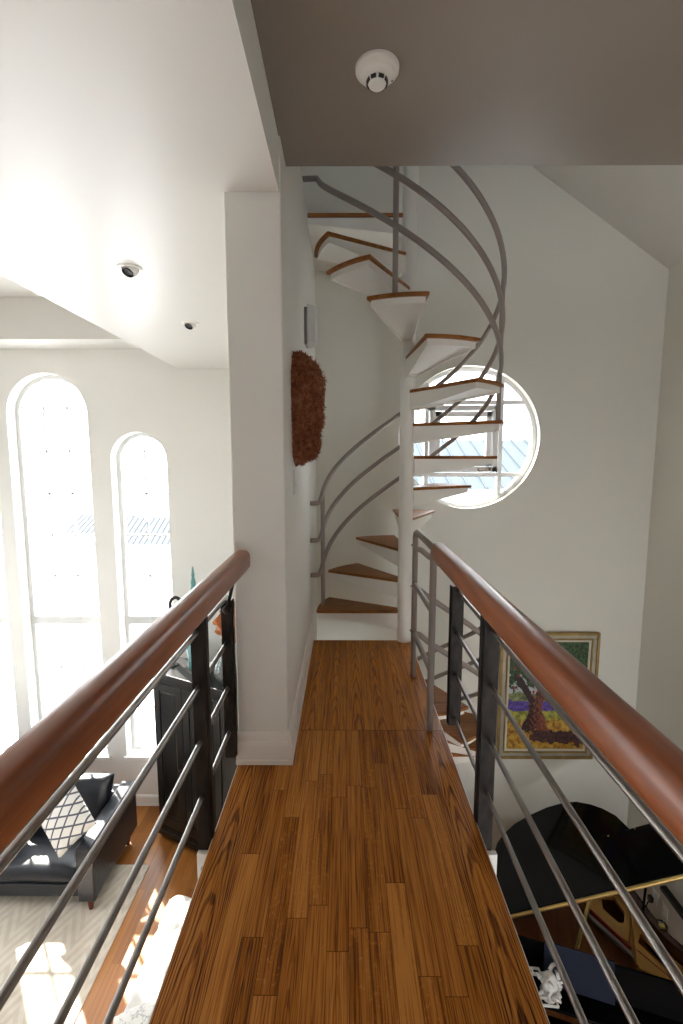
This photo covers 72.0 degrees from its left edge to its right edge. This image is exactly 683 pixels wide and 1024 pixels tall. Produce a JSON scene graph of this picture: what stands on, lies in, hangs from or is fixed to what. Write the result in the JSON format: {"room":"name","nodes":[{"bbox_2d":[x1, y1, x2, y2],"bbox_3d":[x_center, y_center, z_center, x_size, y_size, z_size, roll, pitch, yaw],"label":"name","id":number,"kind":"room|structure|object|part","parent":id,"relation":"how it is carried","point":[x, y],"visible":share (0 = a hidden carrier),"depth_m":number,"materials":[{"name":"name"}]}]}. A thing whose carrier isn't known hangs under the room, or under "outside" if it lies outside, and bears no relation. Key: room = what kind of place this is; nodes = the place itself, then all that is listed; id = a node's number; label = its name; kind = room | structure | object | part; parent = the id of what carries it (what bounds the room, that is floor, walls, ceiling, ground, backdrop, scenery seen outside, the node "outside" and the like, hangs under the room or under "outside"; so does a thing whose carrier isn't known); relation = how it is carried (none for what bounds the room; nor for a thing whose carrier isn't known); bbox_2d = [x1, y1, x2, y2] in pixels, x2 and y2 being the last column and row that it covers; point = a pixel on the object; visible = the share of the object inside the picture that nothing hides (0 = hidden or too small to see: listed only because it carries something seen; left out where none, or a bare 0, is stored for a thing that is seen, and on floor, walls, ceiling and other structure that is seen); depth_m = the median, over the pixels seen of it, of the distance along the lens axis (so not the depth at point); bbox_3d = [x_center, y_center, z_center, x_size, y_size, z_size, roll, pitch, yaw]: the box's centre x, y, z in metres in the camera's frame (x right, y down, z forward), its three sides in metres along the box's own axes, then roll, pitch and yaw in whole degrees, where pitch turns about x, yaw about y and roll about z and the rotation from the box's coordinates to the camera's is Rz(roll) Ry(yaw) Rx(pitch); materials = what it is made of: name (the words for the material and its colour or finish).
{"room":"indoor balcony walkway","nodes":[
{"label":"indoor balcony walkway","id":0,"kind":"room"},
{"bbox_2d":[0,274,42,296],"bbox_3d":[-3.524,-1.813,1.018,3.340,0.130,8.400,0,7,0],"label":"ceiling","id":1,"kind":"structure","parent":0,"point":[8,287],"depth_m":4.58,"materials":[{"name":"paint"}]},
{"bbox_2d":[0,297,139,348],"bbox_3d":[-3.503,-1.996,4.998,3.340,0.415,0.450,0,7,0],"label":"ceiling strip","id":2,"kind":"object","parent":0,"point":[25,322],"visible":0.38,"depth_m":4.79,"materials":[{"name":"paint"}]},
{"bbox_2d":[0,349,236,793],"bbox_3d":[-2.797,0.610,5.641,4.748,6.100,0.240,0,7,0],"label":"wall","id":3,"kind":"structure","parent":0,"point":[125,393],"depth_m":5.41,"materials":[{"name":"white paint"}]},
{"bbox_2d":[0,534,15,753],"bbox_3d":[-4.291,1.057,5.670,0.705,3.985,0.240,0,7,0],"label":"window","id":4,"kind":"structure","parent":3,"relation":"in","point":[4,619],"depth_m":5.91,"materials":[{"name":"grey"}]},
{"bbox_2d":[15,375,109,759],"bbox_3d":[-3.341,0.732,5.628,0.980,4.640,0.240,0,7,0],"label":"window","id":5,"kind":"structure","parent":3,"relation":"in","point":[36,619],"depth_m":5.68,"materials":[{"name":"grey wood"}]},
{"bbox_3d":[-3.341,3.020,5.861,0.980,0.042,0.180,0,7,0],"label":"sill","id":6,"kind":"part","parent":5,"relation":"part of","materials":[{"name":"white"}]},
{"bbox_2d":[117,433,171,760],"bbox_3d":[-2.323,1.058,5.660,0.705,3.985,0.240,0,7,0],"label":"window","id":7,"kind":"structure","parent":3,"relation":"in","point":[140,751],"depth_m":5.70,"materials":[{"name":"grey"}]},
{"bbox_3d":[-2.323,3.020,5.855,0.705,0.042,0.180,0,7,0],"label":"sill","id":8,"kind":"part","parent":7,"relation":"part of","materials":[{"name":"white"}]},
{"bbox_2d":[136,794,158,805],"bbox_3d":[-2.799,3.586,5.851,4.750,0.140,0.022,0,7,0],"label":"baseboard","id":9,"kind":"structure","parent":3,"relation":"attached to","point":[141,799],"depth_m":5.84,"materials":[{"name":"white"}]},
{"bbox_2d":[74,806,197,1023],"bbox_3d":[-1.269,4.184,1.695,7.850,0.100,8.400,0,7,0],"label":"floor","id":10,"kind":"structure","parent":0,"point":[184,879],"depth_m":4.58,"materials":[{"name":"brown wood"}]},
{"bbox_2d":[0,865,149,1023],"bbox_3d":[-3.515,3.937,3.350,2.940,0.012,3.320,0,7,0],"label":"area rug","id":11,"kind":"object","parent":10,"relation":"on","point":[39,995],"visible":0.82,"depth_m":4.16,"materials":[{"name":"beige fabric"}]},
{"bbox_2d":[0,773,136,909],"bbox_3d":[-3.397,3.297,4.862,2.154,0.939,0.939,0,7,0],"label":"leather sofa","id":12,"kind":"object","parent":11,"relation":"on","point":[37,869],"visible":0.47,"depth_m":4.57,"materials":[{"name":"black leather"}]},
{"bbox_2d":[0,827,86,882],"bbox_3d":[-2.972,3.413,4.766,0.980,0.213,0.720,0,7,0],"label":"seat cushion","id":13,"kind":"object","parent":12,"relation":"on","point":[37,861],"depth_m":4.49,"materials":[{"name":"black leather"}]},
{"bbox_2d":[42,785,96,858],"bbox_3d":[-2.653,2.967,4.532,0.616,0.602,0.265,4,7,28],"label":"throw pillow","id":14,"kind":"object","parent":12,"relation":"on","point":[71,818],"visible":0.8,"depth_m":4.46,"materials":[{"name":"fabric"}]},
{"bbox_2d":[27,773,114,827],"bbox_3d":[-2.930,3.072,5.019,0.990,0.529,0.297,0,7,0],"label":"cushion","id":15,"kind":"object","parent":12,"relation":"on","point":[96,790],"depth_m":4.94,"materials":[{"name":"white fabric"}]},
{"bbox_3d":[-2.401,3.402,4.428,0.159,0.550,0.064,0,7,0],"label":"arm panel","id":16,"kind":"part","parent":12,"relation":"part of","materials":[{"name":"black leather"}]},
{"bbox_3d":[-2.399,3.347,4.864,0.155,0.560,0.935,0,7,0],"label":"arm","id":17,"kind":"part","parent":12,"relation":"part of","materials":[{"name":"black leather"}]},
{"bbox_3d":[-3.420,3.249,5.231,2.100,0.410,0.175,0,7,0],"label":"backrest","id":18,"kind":"part","parent":12,"relation":"part of","materials":[{"name":"black leather"}]},
{"bbox_2d":[124,895,190,1011],"bbox_3d":[-1.046,3.707,3.200,0.992,0.505,2.012,0,7,0],"label":"daybed","id":19,"kind":"object","parent":10,"relation":"on","point":[151,975],"visible":0.25,"depth_m":3.65,"materials":[{"name":"white fabric"}]},
{"bbox_2d":[113,998,156,1023],"bbox_3d":[-1.206,3.349,2.958,0.462,0.219,0.458,-2,7,-20],"label":"throw pillow","id":20,"kind":"object","parent":19,"relation":"on","point":[140,1014],"visible":0.3,"depth_m":3.04,"materials":[{"name":"white fabric"}]},
{"bbox_2d":[153,657,237,851],"bbox_3d":[-1.429,2.732,5.132,1.332,2.000,0.427,3,7,26],"label":"armoire","id":21,"kind":"object","parent":10,"relation":"on","point":[174,689],"visible":0.44,"depth_m":5.07,"materials":[{"name":"black wood"}]},
{"bbox_3d":[-1.879,2.699,5.158,0.410,1.680,0.016,3,7,26],"label":"door","id":22,"kind":"part","parent":21,"relation":"part of","materials":[{"name":"black wood"}]},
{"bbox_2d":[168,596,180,667],"bbox_3d":[-1.851,1.316,5.216,0.214,0.794,0.140,0,7,0],"label":"stand","id":23,"kind":"object","parent":21,"relation":"on","point":[176,663],"visible":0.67,"depth_m":5.17,"materials":[{"name":"black metal"}]},
{"bbox_2d":[187,566,195,669],"bbox_3d":[-1.602,1.153,5.120,0.190,1.140,0.190,0,7,0],"label":"spire","id":24,"kind":"object","parent":21,"relation":"on","point":[193,582],"visible":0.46,"depth_m":5.07,"materials":[{"name":"teal glass"}]},
{"bbox_3d":[-1.427,1.788,5.028,1.332,0.100,0.416,3,7,26],"label":"cornice","id":25,"kind":"part","parent":21,"relation":"part of","materials":[{"name":"black wood"}]},
{"bbox_3d":[-1.503,2.720,4.971,0.410,1.680,0.016,3,7,26],"label":"door","id":26,"kind":"part","parent":21,"relation":"part of","materials":[{"name":"black wood"}]},
{"bbox_2d":[212,587,235,642],"bbox_3d":[-1.077,1.204,4.982,0.582,1.031,0.133,0,7,0],"label":"arrangement","id":27,"kind":"object","parent":21,"relation":"on","point":[217,621],"visible":0.13,"depth_m":4.96,"materials":[{"name":"brown plant"}]},
{"bbox_3d":[-1.132,2.742,4.786,0.400,1.680,0.016,3,7,26],"label":"door","id":28,"kind":"part","parent":21,"relation":"part of","materials":[{"name":"black wood"}]},
{"bbox_2d":[214,649,236,683],"bbox_3d":[-1.196,1.589,4.841,0.230,0.333,0.230,0,7,0],"label":"glass vase","id":29,"kind":"object","parent":21,"relation":"on","point":[218,673],"visible":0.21,"depth_m":4.76,"materials":[{"name":"white"}]},
{"bbox_2d":[302,166,506,763],"bbox_3d":[0.408,0.637,3.166,1.324,6.612,1.910,0,7,0],"label":"spiral staircase","id":30,"kind":"structure","parent":10,"relation":"on","point":[359,252],"depth_m":3.02,"materials":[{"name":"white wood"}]},
{"bbox_3d":[0.432,0.572,2.487,0.036,0.896,0.577,0,7,-1],"label":"guard post","id":31,"kind":"part","parent":30,"relation":"part of","materials":[{"name":"grey metal"}]},
{"bbox_3d":[0.424,0.617,2.213,0.033,0.870,0.033,0,7,0],"label":"guard post","id":32,"kind":"part","parent":30,"relation":"part of","materials":[{"name":"grey metal"}]},
{"bbox_2d":[495,802,682,1023],"bbox_3d":[1.790,3.022,3.202,1.486,1.864,1.655,2,7,18],"label":"grand piano","id":33,"kind":"object","parent":10,"relation":"on","point":[640,858],"visible":0.66,"depth_m":3.29,"materials":[{"name":"black paint"}]},
{"bbox_2d":[529,962,562,1008],"bbox_3d":[1.235,2.884,2.871,0.272,0.152,0.210,1,7,5],"label":"ornament","id":34,"kind":"object","parent":33,"relation":"on","point":[550,988],"visible":0.77,"depth_m":2.84,"materials":[{"name":"white ceramic"}]},
{"bbox_3d":[1.179,2.887,2.958,0.144,0.015,0.050,1,7,5],"label":"arm","id":35,"kind":"part","parent":34,"relation":"part of","materials":[{"name":"white ceramic"}]},
{"bbox_3d":[1.209,2.916,2.799,0.160,0.015,0.055,1,7,5],"label":"arm","id":36,"kind":"part","parent":34,"relation":"part of","materials":[{"name":"white ceramic"}]},
{"bbox_3d":[1.818,2.468,3.511,1.490,0.018,0.935,-32,-4,19],"label":"lid","id":37,"kind":"part","parent":33,"relation":"part of","materials":[{"name":"black paint"}]},
{"bbox_2d":[544,940,614,1005],"bbox_3d":[1.478,2.869,2.931,0.400,0.228,0.075,2,7,18],"label":"folder","id":38,"kind":"object","parent":33,"relation":"on","point":[585,974],"visible":0.76,"depth_m":2.92,"materials":[{"name":"blue paper"}]},
{"bbox_3d":[2.024,2.983,3.563,0.330,0.030,0.549,2,7,18],"label":"plate","id":39,"kind":"part","parent":33,"relation":"part of","materials":[{"name":"gold metal"}]},
{"bbox_3d":[2.215,3.022,3.222,0.429,0.030,0.479,2,7,18],"label":"plate","id":40,"kind":"part","parent":33,"relation":"part of","materials":[{"name":"gold metal"}]},
{"bbox_2d":[0,0,277,368],"bbox_3d":[-1.046,-1.424,1.050,1.615,0.610,8.400,0,7,0],"label":"ceiling","id":41,"kind":"structure","parent":0,"point":[126,126],"depth_m":1.57,"materials":[{"name":"paint"}]},
{"bbox_2d":[117,263,142,277],"bbox_3d":[-1.109,-1.274,2.466,0.124,0.079,0.124,3,7,25],"label":"recessed light","id":42,"kind":"object","parent":41,"relation":"in","point":[133,270],"visible":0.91,"depth_m":2.45,"materials":[{"name":"white metal"}]},
{"bbox_2d":[181,321,198,329],"bbox_3d":[-1.118,-1.389,3.470,0.124,0.079,0.124,3,7,25],"label":"recessed light","id":43,"kind":"object","parent":41,"relation":"in","point":[194,324],"visible":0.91,"depth_m":3.45,"materials":[{"name":"white metal"}]},
{"bbox_2d":[231,0,278,191],"bbox_3d":[-0.248,-1.017,-0.676,0.002,0.199,4.886,0,7,0],"label":"ceiling","id":44,"kind":"structure","parent":41,"relation":"attached to","point":[243,10],"depth_m":1.32,"materials":[{"name":"white paint"}]},
{"bbox_2d":[224,136,316,731],"bbox_3d":[-0.326,0.930,3.775,0.214,5.890,3.515,0,7,0],"label":"wall","id":45,"kind":"structure","parent":0,"point":[270,268],"depth_m":1.91,"materials":[{"name":"white paint"}]},
{"bbox_2d":[0,550,249,1023],"bbox_3d":[-0.439,0.936,-0.252,0.126,1.077,4.480,0,7,0],"label":"bridge railing","id":46,"kind":"object","parent":45,"relation":"attached to","point":[35,766],"visible":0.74,"depth_m":0.92,"materials":[{"name":"brown wood"}]},
{"bbox_3d":[-0.482,0.603,-0.295,0.017,0.017,4.472,0,7,0],"label":"rod","id":47,"kind":"part","parent":46,"relation":"part of","materials":[{"name":"metal"}]},
{"bbox_3d":[-0.410,0.438,-0.319,0.068,0.072,4.462,0,7,0],"label":"handrail","id":48,"kind":"part","parent":46,"relation":"part of","materials":[{"name":"brown wood"}]},
{"bbox_3d":[-0.482,0.980,-0.251,0.017,0.017,4.472,0,7,0],"label":"rod","id":49,"kind":"part","parent":46,"relation":"part of","materials":[{"name":"metal"}]},
{"bbox_3d":[-0.482,1.174,-0.229,0.017,0.017,4.472,0,7,0],"label":"rod","id":50,"kind":"part","parent":46,"relation":"part of","materials":[{"name":"metal"}]},
{"bbox_3d":[-0.468,0.749,1.588,0.048,0.850,0.040,0,7,0],"label":"post","id":51,"kind":"part","parent":46,"relation":"part of","materials":[{"name":"metal"}]},
{"bbox_3d":[-0.466,0.696,1.957,0.048,0.679,0.036,0,7,0],"label":"post","id":52,"kind":"part","parent":46,"relation":"part of","materials":[{"name":"metal"}]},
{"bbox_2d":[236,622,313,764],"bbox_3d":[-0.325,0.930,2.682,0.242,0.140,1.386,0,7,0],"label":"baseboard","id":53,"kind":"structure","parent":45,"relation":"attached to","point":[253,747],"depth_m":2.00,"materials":[{"name":"white wood"}]},
{"bbox_2d":[293,470,296,494],"bbox_3d":[-0.218,-0.142,2.240,0.016,0.116,0.070,0,7,0],"label":"light switch","id":54,"kind":"object","parent":45,"relation":"attached to","point":[294,471],"visible":1,"depth_m":2.21,"materials":[{"name":"white plastic"}]},
{"bbox_2d":[291,349,326,466],"bbox_3d":[-0.153,-0.495,2.264,0.186,0.556,0.367,0,7,0],"label":"dried flower hanging","id":55,"kind":"object","parent":45,"relation":"attached to","point":[307,385],"visible":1,"depth_m":2.16,"materials":[{"name":"brown plant"}]},
{"bbox_2d":[304,304,317,347],"bbox_3d":[-0.183,-1.126,2.861,0.078,0.225,0.150,0,7,0],"label":"wall sconce","id":56,"kind":"object","parent":45,"relation":"attached to","point":[311,311],"visible":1,"depth_m":2.81,"materials":[{"name":"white glass"}]},
{"bbox_3d":[-0.212,-1.121,2.862,0.020,0.215,0.110,0,7,0],"label":"plate","id":57,"kind":"part","parent":56,"relation":"part of","materials":[{"name":"silver metal"}]},
{"bbox_2d":[148,657,549,1023],"bbox_3d":[0.013,1.403,0.338,0.933,0.256,6.152,0,7,0],"label":"trim","id":58,"kind":"structure","parent":45,"relation":"attached to","point":[416,657],"depth_m":1.39,"materials":[{"name":"white"}]},
{"bbox_2d":[430,542,682,1023],"bbox_3d":[0.470,0.964,-0.137,0.161,1.127,4.712,0,7,0],"label":"bridge railing","id":59,"kind":"object","parent":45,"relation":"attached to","point":[651,764],"visible":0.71,"depth_m":0.99,"materials":[{"name":"brown wood"}]},
{"bbox_3d":[0.514,0.651,2.128,0.057,0.650,0.036,0,7,0],"label":"post","id":60,"kind":"part","parent":59,"relation":"part of","materials":[{"name":"metal"}]},
{"bbox_3d":[0.511,0.768,1.660,0.058,0.905,0.040,0,7,0],"label":"post","id":61,"kind":"part","parent":59,"relation":"part of","materials":[{"name":"metal"}]},
{"bbox_3d":[0.505,1.205,-0.136,0.017,0.017,4.660,0,7,0],"label":"rod","id":62,"kind":"part","parent":59,"relation":"part of","materials":[{"name":"metal"}]},
{"bbox_3d":[0.505,1.003,-0.159,0.017,0.017,4.660,0,7,0],"label":"rod","id":63,"kind":"part","parent":59,"relation":"part of","materials":[{"name":"metal"}]},
{"bbox_3d":[0.424,0.440,-0.197,0.068,0.072,4.712,0,7,0],"label":"handrail","id":64,"kind":"part","parent":59,"relation":"part of","materials":[{"name":"brown wood"}]},
{"bbox_3d":[0.505,0.808,-0.182,0.017,0.017,4.660,0,7,0],"label":"rod","id":65,"kind":"part","parent":59,"relation":"part of","materials":[{"name":"metal"}]},
{"bbox_3d":[0.505,0.615,-0.204,0.017,0.017,4.660,0,7,0],"label":"rod","id":66,"kind":"part","parent":59,"relation":"part of","materials":[{"name":"metal"}]},
{"bbox_2d":[149,640,548,1023],"bbox_3d":[0.013,1.282,0.323,0.925,0.022,6.150,0,7,0],"label":"floor","id":67,"kind":"structure","parent":0,"point":[352,881],"depth_m":1.44,"materials":[{"name":"brown wood"}]},
{"bbox_2d":[251,0,682,165],"bbox_3d":[1.200,-1.330,-0.627,2.895,0.415,5.070,0,7,0],"label":"ceiling","id":68,"kind":"structure","parent":0,"point":[478,82],"depth_m":1.49,"materials":[{"name":"beige paint"}]},
{"bbox_2d":[355,49,398,92],"bbox_3d":[0.109,-1.332,1.440,0.134,0.053,0.134,0,7,0],"label":"smoke detector","id":69,"kind":"object","parent":68,"relation":"attached to","point":[376,69],"visible":1,"depth_m":1.41,"materials":[{"name":"white plastic"}]},
{"bbox_2d":[366,72,387,92],"bbox_3d":[0.109,-1.317,1.442,0.067,0.009,0.067,0,7,0],"label":"vent","id":70,"kind":"object","parent":69,"relation":"attached to","point":[375,81],"depth_m":1.43,"materials":[{"name":"white plastic"}]},
{"bbox_2d":[301,166,668,849],"bbox_3d":[0.417,-0.621,4.104,4.510,8.897,0.200,0,7,0],"label":"wall","id":71,"kind":"structure","parent":0,"point":[567,546],"depth_m":3.98,"materials":[{"name":"white paint"}]},
{"bbox_2d":[398,367,536,507],"bbox_3d":[1.085,-0.637,4.071,1.206,1.206,0.115,0,7,0],"label":"window","id":72,"kind":"structure","parent":71,"relation":"in","point":[466,408],"depth_m":4.07,"materials":[{"name":"white"}]},
{"bbox_3d":[1.237,-0.366,4.066,0.110,0.030,0.045,0,7,0],"label":"crank handle","id":73,"kind":"part","parent":72,"relation":"part of","materials":[{"name":"white metal"}]},
{"bbox_2d":[496,632,600,758],"bbox_3d":[1.853,1.659,4.235,0.873,1.192,0.045,0,7,0],"label":"framed painting","id":74,"kind":"object","parent":71,"relation":"attached to","point":[549,735],"visible":0.63,"depth_m":4.26,"materials":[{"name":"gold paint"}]},
{"bbox_2d":[532,165,682,268],"bbox_3d":[0.473,-3.163,0.263,4.660,3.369,7.250,0,7,0],"label":"ceiling","id":75,"kind":"structure","parent":0,"point":[644,203],"depth_m":3.51,"materials":[{"name":"paint"}]},
{"bbox_2d":[627,261,682,945],"bbox_3d":[2.728,1.306,0.765,0.150,5.830,7.250,0,7,0],"label":"wall","id":76,"kind":"structure","parent":0,"point":[659,700],"depth_m":3.86,"materials":[{"name":"white paint"}]},
{"bbox_2d":[651,887,657,905],"bbox_3d":[2.665,3.274,4.006,0.009,0.116,0.072,0,7,0],"label":"wall outlet","id":77,"kind":"object","parent":76,"relation":"attached to","point":[654,893],"visible":0.91,"depth_m":4.00,"materials":[{"name":"white plastic"}]},
{"bbox_2d":[646,894,667,931],"bbox_3d":[2.636,3.390,3.943,0.058,0.196,0.212,0,7,-3],"label":"power cord","id":78,"kind":"object","parent":76,"relation":"attached to","point":[650,898],"visible":0.67,"depth_m":4.00,"materials":[{"name":"black plastic"}]},
{"bbox_2d":[658,922,665,929],"bbox_3d":[2.247,2.903,3.296,0.035,0.020,0.035,2,7,18],"label":"socket","id":79,"kind":"object","parent":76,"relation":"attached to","point":[661,926],"depth_m":3.29,"materials":[{"name":"gold metal"}]},
{"bbox_2d":[661,901,667,920],"bbox_3d":[2.664,3.289,3.877,0.009,0.116,0.072,0,7,0],"label":"wall outlet","id":80,"kind":"object","parent":76,"relation":"attached to","point":[664,909],"visible":1,"depth_m":3.87,"materials":[{"name":"white plastic"}]},
{"bbox_2d":[660,886,682,919],"bbox_3d":[2.638,3.198,2.870,0.050,0.030,2.000,0,7,0],"label":"trim","id":81,"kind":"structure","parent":76,"relation":"attached to","point":[671,898],"depth_m":3.74,"materials":[{"name":"black plastic"}]},
{"label":"outside","id":82,"kind":"structure","parent":0,"visible":0},
{"bbox_2d":[0,483,172,742],"bbox_3d":[0.545,-4.019,103.315,180.000,5.200,193.800,0,7,0],"label":"ground","id":83,"kind":"structure","parent":82,"point":[135,504],"depth_m":17.89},
{"bbox_2d":[62,514,135,557],"bbox_3d":[-24.741,2.459,49.737,5.600,4.560,6.800,0,7,0],"label":"house","id":84,"kind":"structure","parent":83,"relation":"on","point":[85,522],"depth_m":46.89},
{"bbox_2d":[126,517,170,557],"bbox_3d":[-16.970,2.893,44.209,6.600,4.960,7.800,0,7,0],"label":"house","id":85,"kind":"structure","parent":83,"relation":"on","point":[137,546],"depth_m":41.07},
{"bbox_2d":[414,439,529,502],"bbox_3d":[4.692,0.236,17.617,9.600,5.910,7.800,0,7,0],"label":"house","id":86,"kind":"structure","parent":83,"relation":"on","point":[514,452],"depth_m":15.09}
]}

